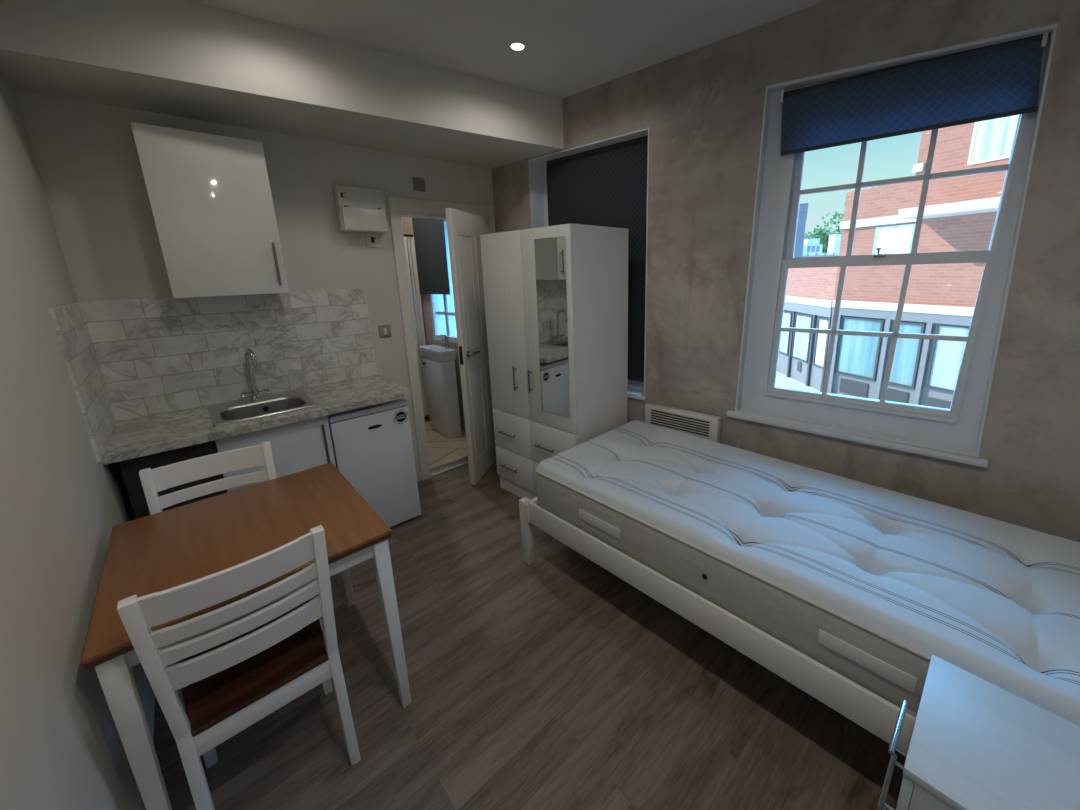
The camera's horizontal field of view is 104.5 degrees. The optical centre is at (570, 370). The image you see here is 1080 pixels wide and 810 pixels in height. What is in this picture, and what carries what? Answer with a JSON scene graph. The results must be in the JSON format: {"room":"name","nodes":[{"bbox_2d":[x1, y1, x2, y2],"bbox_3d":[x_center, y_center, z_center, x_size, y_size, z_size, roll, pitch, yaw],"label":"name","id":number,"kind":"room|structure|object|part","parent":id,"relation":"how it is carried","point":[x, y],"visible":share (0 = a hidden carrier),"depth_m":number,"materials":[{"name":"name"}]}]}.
{"room":"studio apartment","nodes":[
{"label":"studio apartment","id":0,"kind":"room"},
{"bbox_2d":[0,73,154,809],"bbox_3d":[-1.011,0.136,0.544,0.150,2.622,4.000,-14,18,-41],"label":"wall","id":1,"kind":"structure","parent":0,"point":[61,747],"depth_m":1.05,"materials":[{"name":"grey paint"}]},
{"bbox_2d":[49,301,115,461],"bbox_3d":[-2.030,0.014,1.755,0.009,0.587,0.640,-14,18,-41],"label":"backsplash","id":2,"kind":"structure","parent":1,"relation":"attached to","point":[69,321],"depth_m":1.68,"materials":[{"name":"tile"}]},
{"bbox_2d":[14,89,493,481],"bbox_3d":[-1.448,-0.382,2.748,2.311,2.622,0.100,-14,18,-41],"label":"wall","id":3,"kind":"structure","parent":0,"point":[86,156],"depth_m":2.27,"materials":[{"name":"white paint"}]},
{"bbox_2d":[130,122,288,297],"bbox_3d":[-1.752,-0.745,2.066,0.450,0.724,0.343,-14,18,-41],"label":"upper cabinet","id":4,"kind":"object","parent":3,"relation":"attached to","point":[210,196],"visible":1,"depth_m":1.95,"materials":[{"name":"white paint"}]},
{"bbox_3d":[-1.503,-0.545,2.131,0.012,0.211,0.034,-14,18,-41],"label":"bar handle","id":5,"kind":"part","parent":4,"relation":"part of","materials":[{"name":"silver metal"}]},
{"bbox_2d":[80,288,376,421],"bbox_3d":[-1.791,-0.145,2.393,1.239,0.587,0.009,-14,18,-41],"label":"backsplash","id":6,"kind":"structure","parent":3,"relation":"attached to","point":[155,356],"depth_m":2.28,"materials":[{"name":"tile"}]},
{"bbox_2d":[333,185,387,232],"bbox_3d":[-1.304,-1.003,2.606,0.269,0.257,0.107,-14,18,-41],"label":"fuse box","id":7,"kind":"object","parent":3,"relation":"attached to","point":[361,210],"visible":1,"depth_m":2.57,"materials":[{"name":"white plastic"}]},
{"bbox_2d":[365,233,378,246],"bbox_3d":[-1.290,-0.851,2.714,0.076,0.085,0.018,-14,18,-41],"label":"switch","id":8,"kind":"object","parent":3,"relation":"attached to","point":[371,238],"visible":1,"depth_m":2.71,"materials":[{"name":"white plastic"}]},
{"bbox_2d":[378,325,391,337],"bbox_3d":[-1.272,-0.271,2.861,0.078,0.084,0.012,-14,18,-41],"label":"wall switch","id":9,"kind":"object","parent":3,"relation":"attached to","point":[384,330],"visible":1,"depth_m":2.86,"materials":[{"name":"white plastic"}]},
{"bbox_2d":[413,177,425,191],"bbox_3d":[-1.039,-1.282,2.866,0.083,0.085,0.014,-14,18,-41],"label":"air vent","id":10,"kind":"object","parent":3,"relation":"in","point":[418,183],"visible":1,"depth_m":2.86,"materials":[{"name":"grey plastic"}]},
{"bbox_2d":[387,196,495,480],"bbox_3d":[-0.913,-0.231,3.285,0.817,2.049,0.124,-14,18,-41],"label":"trim","id":11,"kind":"structure","parent":3,"relation":"attached to","point":[399,207],"depth_m":2.97,"materials":[{"name":"beige paint"}]},
{"bbox_2d":[445,208,495,484],"bbox_3d":[-0.689,-0.165,3.175,0.138,1.945,0.608,2,14,13],"label":"door","id":12,"kind":"structure","parent":3,"relation":"in","point":[464,229],"depth_m":3.02,"materials":[{"name":"beige paint"}]},
{"bbox_3d":[-0.757,-0.107,2.887,0.024,0.130,0.005,2,14,13],"label":"latch plate","id":13,"kind":"part","parent":12,"relation":"part of","materials":[{"name":"black plastic"}]},
{"bbox_3d":[-0.692,-0.129,2.970,0.049,0.048,0.134,2,14,13],"label":"lever handle","id":14,"kind":"part","parent":12,"relation":"part of","materials":[{"name":"silver metal"}]},
{"bbox_2d":[0,0,563,168],"bbox_3d":[-1.167,-1.456,2.201,2.382,0.297,0.735,-14,18,-41],"label":"bulkhead","id":15,"kind":"structure","parent":0,"point":[180,58],"depth_m":1.87,"materials":[{"name":"white paint"}]},
{"bbox_2d":[189,0,826,98],"bbox_3d":[-0.430,-1.603,1.779,3.250,0.150,5.500,-14,18,-41],"label":"ceiling","id":16,"kind":"structure","parent":0,"point":[573,47],"depth_m":1.90,"materials":[{"name":"white paint"}]},
{"bbox_2d":[508,41,525,50],"bbox_3d":[-0.260,-1.591,2.045,0.088,0.006,0.088,-14,18,-41],"label":"recessed light","id":17,"kind":"object","parent":16,"relation":"in","point":[515,45],"visible":1,"depth_m":2.04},
{"bbox_2d":[153,417,914,809],"bbox_3d":[-0.358,1.090,2.427,3.250,0.154,5.500,-14,18,-41],"label":"floor","id":18,"kind":"structure","parent":0,"point":[553,682],"depth_m":1.51,"materials":[{"name":"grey wood"}]},
{"bbox_2d":[139,441,288,693],"bbox_3d":[-1.289,0.789,1.599,0.393,0.875,0.430,-12,17,-38],"label":"dining chair","id":19,"kind":"object","parent":18,"relation":"on","point":[155,480],"visible":0.24,"depth_m":1.64,"materials":[{"name":"white paint"}]},
{"bbox_3d":[-1.520,0.794,1.604,0.039,0.875,0.110,-12,17,-38],"label":"leg","id":20,"kind":"part","parent":19,"relation":"part of","materials":[{"name":"white paint"}]},
{"bbox_3d":[-1.267,0.861,1.591,0.360,0.067,0.312,-12,17,-38],"label":"seat rail","id":21,"kind":"part","parent":19,"relation":"part of","materials":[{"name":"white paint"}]},
{"bbox_3d":[-1.246,0.735,1.820,0.039,0.875,0.110,-12,17,-38],"label":"leg","id":22,"kind":"part","parent":19,"relation":"part of","materials":[{"name":"white paint"}]},
{"bbox_2d":[119,415,335,518],"bbox_3d":[-1.733,0.666,2.241,0.779,0.837,0.514,-14,18,-41],"label":"base cabinet","id":23,"kind":"object","parent":18,"relation":"on","point":[299,446],"visible":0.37,"depth_m":2.04,"materials":[{"name":"white paint"}]},
{"bbox_3d":[-1.757,0.745,1.933,0.309,0.824,0.016,-14,18,-41],"label":"filler panel","id":24,"kind":"part","parent":23,"relation":"part of","materials":[{"name":"black wood"}]},
{"bbox_2d":[101,375,412,464],"bbox_3d":[-1.588,0.201,2.264,1.257,0.037,0.557,-14,18,-41],"label":"countertop","id":25,"kind":"structure","parent":23,"relation":"on","point":[138,437],"depth_m":2.03,"materials":[{"name":"stone"}]},
{"bbox_2d":[240,348,270,400],"bbox_3d":[-1.729,0.024,2.270,0.137,0.304,0.163,-14,18,-41],"label":"tap","id":26,"kind":"object","parent":25,"relation":"on","point":[255,393],"visible":1,"depth_m":2.30,"materials":[{"name":"silver metal"}]},
{"bbox_3d":[-1.721,-0.013,2.259,0.150,0.229,0.028,9,17,38],"label":"spout","id":27,"kind":"part","parent":26,"relation":"part of","materials":[{"name":"silver metal"}]},
{"bbox_2d":[208,390,318,425],"bbox_3d":[-1.646,0.259,2.253,0.440,0.150,0.414,-14,18,-41],"label":"sink","id":28,"kind":"object","parent":25,"relation":"in","point":[222,414],"visible":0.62,"depth_m":2.28,"materials":[{"name":"metal"}]},
{"bbox_3d":[-1.475,0.625,2.179,0.466,0.721,0.018,-14,18,-41],"label":"cabinet door","id":29,"kind":"part","parent":23,"relation":"part of","materials":[{"name":"white laminate"}]},
{"bbox_3d":[-1.317,0.401,2.246,0.012,0.242,0.034,-14,18,-41],"label":"bar handle","id":30,"kind":"part","parent":23,"relation":"part of","materials":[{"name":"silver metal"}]},
{"bbox_2d":[117,525,360,809],"bbox_3d":[-0.943,0.862,1.257,0.393,0.875,0.430,-14,18,-41],"label":"dining chair","id":31,"kind":"object","parent":18,"relation":"on","point":[231,677],"visible":1,"depth_m":1.10,"materials":[{"name":"white paint"}]},
{"bbox_3d":[-0.971,0.916,1.034,0.039,0.875,0.110,-14,18,-41],"label":"leg","id":32,"kind":"part","parent":31,"relation":"part of","materials":[{"name":"white paint"}]},
{"bbox_3d":[-1.185,1.098,1.328,0.034,0.395,0.034,-14,18,-41],"label":"leg","id":33,"kind":"part","parent":31,"relation":"part of","materials":[{"name":"white paint"}]},
{"bbox_3d":[-0.972,0.881,1.295,0.379,0.018,0.342,-14,18,-41],"label":"seat","id":34,"kind":"part","parent":31,"relation":"part of","materials":[{"name":"brown wood"}]},
{"bbox_3d":[-0.964,0.924,1.297,0.360,0.067,0.312,-14,18,-41],"label":"seat rail","id":35,"kind":"part","parent":31,"relation":"part of","materials":[{"name":"white paint"}]},
{"bbox_3d":[-0.935,1.037,1.555,0.034,0.395,0.034,-14,18,-41],"label":"leg","id":36,"kind":"part","parent":31,"relation":"part of","materials":[{"name":"white paint"}]},
{"bbox_3d":[-0.713,0.853,1.268,0.039,0.875,0.110,-14,18,-41],"label":"leg","id":37,"kind":"part","parent":31,"relation":"part of","materials":[{"name":"white paint"}]},
{"bbox_2d":[81,462,411,809],"bbox_3d":[-1.077,0.883,1.494,0.683,0.729,0.721,-14,18,-41],"label":"dining table","id":38,"kind":"object","parent":18,"relation":"on","point":[177,546],"visible":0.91,"depth_m":1.34,"materials":[{"name":"brown wood"}]},
{"bbox_3d":[-1.077,1.003,1.064,0.047,0.698,0.047,-14,18,-41],"label":"leg","id":39,"kind":"part","parent":38,"relation":"part of","materials":[{"name":"white paint"}]},
{"bbox_3d":[-1.076,0.794,1.932,0.047,0.698,0.047,-14,18,-41],"label":"leg","id":40,"kind":"part","parent":38,"relation":"part of","materials":[{"name":"white paint"}]},
{"bbox_3d":[-0.631,0.894,1.469,0.047,0.698,0.047,-14,18,-41],"label":"leg","id":41,"kind":"part","parent":38,"relation":"part of","materials":[{"name":"white paint"}]},
{"bbox_2d":[327,399,420,527],"bbox_3d":[-1.296,0.571,2.655,0.427,0.804,0.473,-14,18,-41],"label":"fridge","id":42,"kind":"object","parent":18,"relation":"on","point":[372,445],"visible":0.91,"depth_m":2.48,"materials":[{"name":"white metal"}]},
{"bbox_3d":[-1.160,0.228,2.413,0.427,0.031,0.035,-14,18,-41],"label":"trim","id":43,"kind":"part","parent":42,"relation":"part of","materials":[{"name":"white plastic"}]},
{"bbox_2d":[419,334,460,438],"bbox_3d":[-1.279,0.131,4.075,0.172,0.996,0.465,-14,18,-41],"label":"vanity unit","id":44,"kind":"object","parent":18,"relation":"on","point":[438,362],"visible":1,"depth_m":3.98,"materials":[{"name":"white paint"}]},
{"bbox_3d":[-1.305,0.251,4.048,0.011,0.715,0.389,-14,18,-41],"label":"cupboard door","id":45,"kind":"part","parent":44,"relation":"part of","materials":[{"name":"white paint"}]},
{"bbox_2d":[419,334,455,361],"bbox_3d":[-1.283,-0.239,3.992,0.155,0.239,0.465,-14,18,-41],"label":"basin","id":46,"kind":"object","parent":44,"relation":"in","point":[431,353],"depth_m":3.92,"materials":[{"name":"white ceramic"}]},
{"bbox_2d":[430,456,467,476],"bbox_3d":[-0.880,0.757,3.536,0.700,0.010,0.122,-14,18,-41],"label":"trim","id":47,"kind":"structure","parent":18,"relation":"on","point":[446,467],"depth_m":3.42,"materials":[{"name":"metal"}]},
{"bbox_2d":[480,224,627,499],"bbox_3d":[-0.103,0.007,2.779,0.782,1.780,0.552,11,18,42],"label":"wardrobe","id":48,"kind":"object","parent":18,"relation":"on","point":[556,296],"visible":0.87,"depth_m":2.50,"materials":[{"name":"white laminate"}]},
{"bbox_3d":[-0.415,-0.278,2.669,0.387,1.155,0.018,11,18,42],"label":"door","id":49,"kind":"part","parent":48,"relation":"part of","materials":[{"name":"white laminate"}]},
{"bbox_3d":[-0.431,0.430,2.838,0.169,0.011,0.032,11,18,42],"label":"bar handle","id":50,"kind":"part","parent":48,"relation":"part of","materials":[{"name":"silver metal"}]},
{"bbox_3d":[-0.425,0.676,2.898,0.169,0.011,0.032,11,18,42],"label":"bar handle","id":51,"kind":"part","parent":48,"relation":"part of","materials":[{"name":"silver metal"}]},
{"bbox_3d":[-0.396,0.421,2.837,0.387,0.275,0.018,11,18,42],"label":"drawer","id":52,"kind":"part","parent":48,"relation":"part of","materials":[{"name":"white laminate"}]},
{"bbox_3d":[-0.389,0.668,2.897,0.387,0.224,0.018,11,18,42],"label":"drawer","id":53,"kind":"part","parent":48,"relation":"part of","materials":[{"name":"white laminate"}]},
{"bbox_3d":[-0.354,0.049,2.663,0.011,0.162,0.032,11,18,42],"label":"bar handle","id":54,"kind":"part","parent":48,"relation":"part of","materials":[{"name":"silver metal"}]},
{"bbox_3d":[-0.249,0.062,2.567,0.011,0.144,0.032,11,18,42],"label":"bar handle","id":55,"kind":"part","parent":48,"relation":"part of","materials":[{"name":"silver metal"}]},
{"bbox_3d":[-0.101,0.723,2.637,0.389,0.224,0.018,11,18,42],"label":"drawer","id":56,"kind":"part","parent":48,"relation":"part of","materials":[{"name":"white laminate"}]},
{"bbox_3d":[-0.161,0.481,2.595,0.169,0.011,0.032,11,18,42],"label":"bar handle","id":57,"kind":"part","parent":48,"relation":"part of","materials":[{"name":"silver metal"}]},
{"bbox_3d":[-0.126,-0.223,2.409,0.389,1.155,0.018,11,18,42],"label":"door","id":58,"kind":"part","parent":48,"relation":"part of","materials":[{"name":"white laminate"}]},
{"bbox_2d":[534,236,569,417],"bbox_3d":[-0.102,-0.230,2.369,0.237,1.006,0.004,11,18,41],"label":"mirror","id":59,"kind":"object","parent":48,"relation":"attached to","point":[551,253],"depth_m":2.36,"materials":[{"name":"clear glass"}]},
{"bbox_3d":[-0.108,0.476,2.578,0.389,0.275,0.018,11,18,42],"label":"drawer","id":60,"kind":"part","parent":48,"relation":"part of","materials":[{"name":"white laminate"}]},
{"bbox_2d":[519,496,915,752],"bbox_3d":[0.822,0.929,1.822,2.164,0.388,0.925,12,19,43],"label":"frame","id":61,"kind":"object","parent":18,"relation":"on","point":[875,714],"visible":0.37,"depth_m":1.42,"materials":[{"name":"beige paint"}]},
{"bbox_3d":[-0.234,0.864,2.247,0.058,0.372,0.043,12,19,43],"label":"leg","id":62,"kind":"part","parent":61,"relation":"part of","materials":[{"name":"beige paint"}]},
{"bbox_3d":[0.096,0.655,2.489,0.026,0.111,0.925,12,19,43],"label":"rail","id":63,"kind":"part","parent":61,"relation":"part of","materials":[{"name":"beige paint"}]},
{"bbox_2d":[536,420,1079,725],"bbox_3d":[0.824,0.665,1.756,2.014,0.288,0.884,12,19,43],"label":"mattress","id":64,"kind":"object","parent":61,"relation":"on","point":[867,582],"visible":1,"depth_m":1.40,"materials":[{"name":"white fabric"}]},
{"bbox_2d":[877,654,1079,809],"bbox_3d":[0.879,1.044,0.862,0.344,0.610,0.390,-14,18,-41],"label":"chest","id":65,"kind":"object","parent":18,"relation":"on","point":[976,744],"visible":1,"depth_m":0.82,"materials":[{"name":"laminate"}]},
{"bbox_3d":[0.755,0.969,0.977,0.153,0.011,0.032,-14,18,-41],"label":"bar handle","id":66,"kind":"part","parent":65,"relation":"part of","materials":[{"name":"silver metal"}]},
{"bbox_3d":[0.751,0.808,0.939,0.153,0.011,0.032,-14,18,-41],"label":"bar handle","id":67,"kind":"part","parent":65,"relation":"part of","materials":[{"name":"silver metal"}]},
{"bbox_3d":[0.769,0.829,0.925,0.338,0.170,0.016,-14,18,-41],"label":"drawer","id":68,"kind":"part","parent":65,"relation":"part of","materials":[{"name":"laminate"}]},
{"bbox_2d":[402,0,1079,541],"bbox_3d":[0.418,-0.416,2.851,5.550,2.742,0.320,10,18,39],"label":"wall","id":69,"kind":"structure","parent":0,"point":[702,108],"depth_m":1.94,"materials":[{"name":"paint"}]},
{"bbox_2d":[429,220,456,342],"bbox_3d":[-1.180,-0.864,3.998,0.460,1.160,0.136,10,18,39],"label":"window","id":70,"kind":"structure","parent":69,"relation":"in","point":[442,305],"depth_m":4.05,"materials":[{"name":"clear glass"}]},
{"bbox_2d":[411,217,449,294],"bbox_3d":[-1.302,-1.111,3.930,0.535,0.761,0.050,10,18,39],"label":"roller blind","id":71,"kind":"object","parent":70,"relation":"attached to","point":[429,234],"visible":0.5,"depth_m":3.91,"materials":[{"name":"black fabric"}]},
{"bbox_2d":[528,128,649,400],"bbox_3d":[0.164,-0.678,2.931,0.996,1.608,0.266,10,18,39],"label":"window","id":72,"kind":"structure","parent":69,"relation":"in","point":[538,201],"depth_m":2.90,"materials":[{"name":"white paint"}]},
{"bbox_2d":[545,136,647,381],"bbox_3d":[0.193,-0.717,2.894,0.892,1.519,0.050,10,18,39],"label":"roller blind","id":73,"kind":"object","parent":72,"relation":"attached to","point":[606,186],"visible":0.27,"depth_m":2.73,"materials":[{"name":"black fabric"}]},
{"bbox_3d":[0.152,0.101,3.079,0.996,0.024,0.166,10,18,39],"label":"sill","id":74,"kind":"part","parent":72,"relation":"part of","materials":[{"name":"white paint"}]},
{"bbox_2d":[645,403,720,442],"bbox_3d":[0.680,0.434,2.588,0.476,0.400,0.064,10,18,39],"label":"heater","id":75,"kind":"object","parent":69,"relation":"attached to","point":[697,424],"visible":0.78,"depth_m":2.51,"materials":[{"name":"white plastic"}]},
{"bbox_2d":[649,407,711,438],"bbox_3d":[0.657,0.310,2.536,0.410,0.115,0.006,10,18,39],"label":"grille","id":76,"kind":"object","parent":75,"relation":"attached to","point":[680,420],"depth_m":2.52,"materials":[{"name":"white plastic"}]},
{"bbox_2d":[726,23,1057,467],"bbox_3d":[1.327,-0.489,1.908,1.066,1.646,0.182,10,18,39],"label":"window","id":77,"kind":"structure","parent":69,"relation":"in","point":[958,429],"depth_m":1.92,"materials":[{"name":"white paint"}]},
{"bbox_3d":[1.322,0.305,2.068,1.066,0.028,0.102,10,18,39],"label":"sill","id":78,"kind":"part","parent":77,"relation":"part of","materials":[{"name":"white paint"}]},
{"bbox_3d":[1.386,-0.180,1.972,0.796,0.706,0.036,10,18,39],"label":"sash","id":79,"kind":"part","parent":77,"relation":"part of","materials":[{"name":"white paint"}]},
{"bbox_3d":[1.387,-0.173,1.974,0.736,0.636,0.004,10,18,39],"label":"pane","id":80,"kind":"part","parent":77,"relation":"part of","materials":[{"name":"clear glass"}]},
{"bbox_3d":[1.408,-0.836,1.832,0.788,0.695,0.036,10,18,39],"label":"sash","id":81,"kind":"part","parent":77,"relation":"part of","materials":[{"name":"white paint"}]},
{"bbox_2d":[780,32,1048,155],"bbox_3d":[1.326,-1.116,1.722,0.858,0.289,0.051,10,18,39],"label":"roller blind","id":82,"kind":"object","parent":77,"relation":"attached to","point":[1000,80],"visible":0.99,"depth_m":1.66,"materials":[{"name":"blue fabric"}]},
{"bbox_3d":[-1.945,-0.517,3.364,0.150,2.622,1.500,-14,18,-41],"label":"wall","id":83,"kind":"structure","parent":0,"visible":0},
{"bbox_2d":[403,234,428,415],"bbox_3d":[-1.815,-0.360,4.013,0.820,1.846,0.059,-14,18,-41],"label":"shower curtain","id":84,"kind":"object","parent":83,"relation":"attached to","point":[409,244],"visible":0.15,"depth_m":4.20,"materials":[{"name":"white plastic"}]},
{"label":"outside","id":85,"kind":"structure","parent":0,"visible":0},
{"bbox_2d":[775,371,819,391],"bbox_3d":[6.321,-3.155,27.768,42.300,0.100,54.000,-14,18,-41],"label":"pavement","id":86,"kind":"structure","parent":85,"point":[782,380],"depth_m":12.77,"materials":[{"name":"white concrete"}]},
{"bbox_2d":[787,203,807,295],"bbox_3d":[9.201,-4.694,20.758,4.000,6.020,4.150,6,15,28],"label":"building","id":87,"kind":"structure","parent":86,"relation":"on","point":[803,208],"depth_m":17.83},
{"bbox_3d":[9.127,-7.473,20.089,4.000,0.300,4.150,6,15,28],"label":"cornice","id":88,"kind":"part","parent":87,"relation":"part of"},
{"bbox_2d":[777,267,837,391],"bbox_3d":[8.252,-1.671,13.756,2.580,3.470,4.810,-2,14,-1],"label":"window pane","id":89,"kind":"object","parent":86,"relation":"on","point":[802,357],"visible":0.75,"depth_m":12.44,"materials":[{"name":"glass"}]},
{"bbox_3d":[7.049,-1.247,13.689,0.015,1.300,0.500,-2,14,-1],"label":"shop glass","id":90,"kind":"part","parent":89,"relation":"part of","materials":[{"name":"blue glass"}]},
{"bbox_2d":[797,361,801,371],"bbox_3d":[7.102,-0.134,12.949,0.020,0.320,0.220,-2,14,-1],"label":"vent","id":91,"kind":"object","parent":89,"relation":"attached to","point":[799,363],"depth_m":12.93,"materials":[{"name":"grey metal"}]},
{"bbox_3d":[7.080,-1.023,12.756,0.015,1.300,0.780,-2,14,-1],"label":"shop glass","id":92,"kind":"part","parent":89,"relation":"part of","materials":[{"name":"blue glass"}]},
{"bbox_3d":[7.113,-0.792,11.794,0.015,1.300,0.440,-2,14,-1],"label":"shop glass","id":93,"kind":"part","parent":89,"relation":"part of","materials":[{"name":"white glass"}]},
{"bbox_2d":[803,234,841,256],"bbox_3d":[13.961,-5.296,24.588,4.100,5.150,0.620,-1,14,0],"label":"building","id":94,"kind":"structure","parent":86,"relation":"on","point":[812,248],"depth_m":23.90,"materials":[{"name":"stone"}]},
{"bbox_2d":[804,185,884,252],"bbox_3d":[20.106,-8.763,30.220,3.490,8.966,6.752,-14,18,-41],"label":"tree","id":95,"kind":"object","parent":86,"relation":"on","point":[822,234],"visible":0.13,"depth_m":30.56,"materials":[{"name":"green plant"}]},
{"bbox_2d":[826,115,1018,408],"bbox_3d":[9.461,-2.766,8.062,3.820,8.200,7.200,-7,15,-23],"label":"brick building","id":96,"kind":"structure","parent":86,"relation":"on","point":[960,212],"depth_m":9.27,"materials":[{"name":"brick"}]},
{"bbox_3d":[7.418,0.439,10.941,0.030,0.370,0.700,-7,15,-23],"label":"stall panel","id":97,"kind":"part","parent":96,"relation":"part of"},
{"bbox_3d":[7.390,-0.599,10.702,0.020,1.420,0.920,-7,15,-23],"label":"shop glass","id":98,"kind":"part","parent":96,"relation":"part of","materials":[{"name":"blue glass"}]},
{"bbox_3d":[7.843,0.648,10.026,0.030,0.370,0.440,-7,15,-23],"label":"stall panel","id":99,"kind":"part","parent":96,"relation":"part of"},
{"bbox_3d":[7.824,-0.386,9.770,0.020,1.420,0.520,-7,15,-23],"label":"shop glass","id":100,"kind":"part","parent":96,"relation":"part of","materials":[{"name":"blue glass"}]},
{"bbox_3d":[8.198,0.822,9.262,0.030,0.370,0.480,-7,15,-23],"label":"stall panel","id":101,"kind":"part","parent":96,"relation":"part of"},
{"bbox_3d":[8.169,-0.279,9.009,0.020,1.350,0.540,-7,15,-23],"label":"shop glass","id":102,"kind":"part","parent":96,"relation":"part of","materials":[{"name":"blue glass"}]}
]}

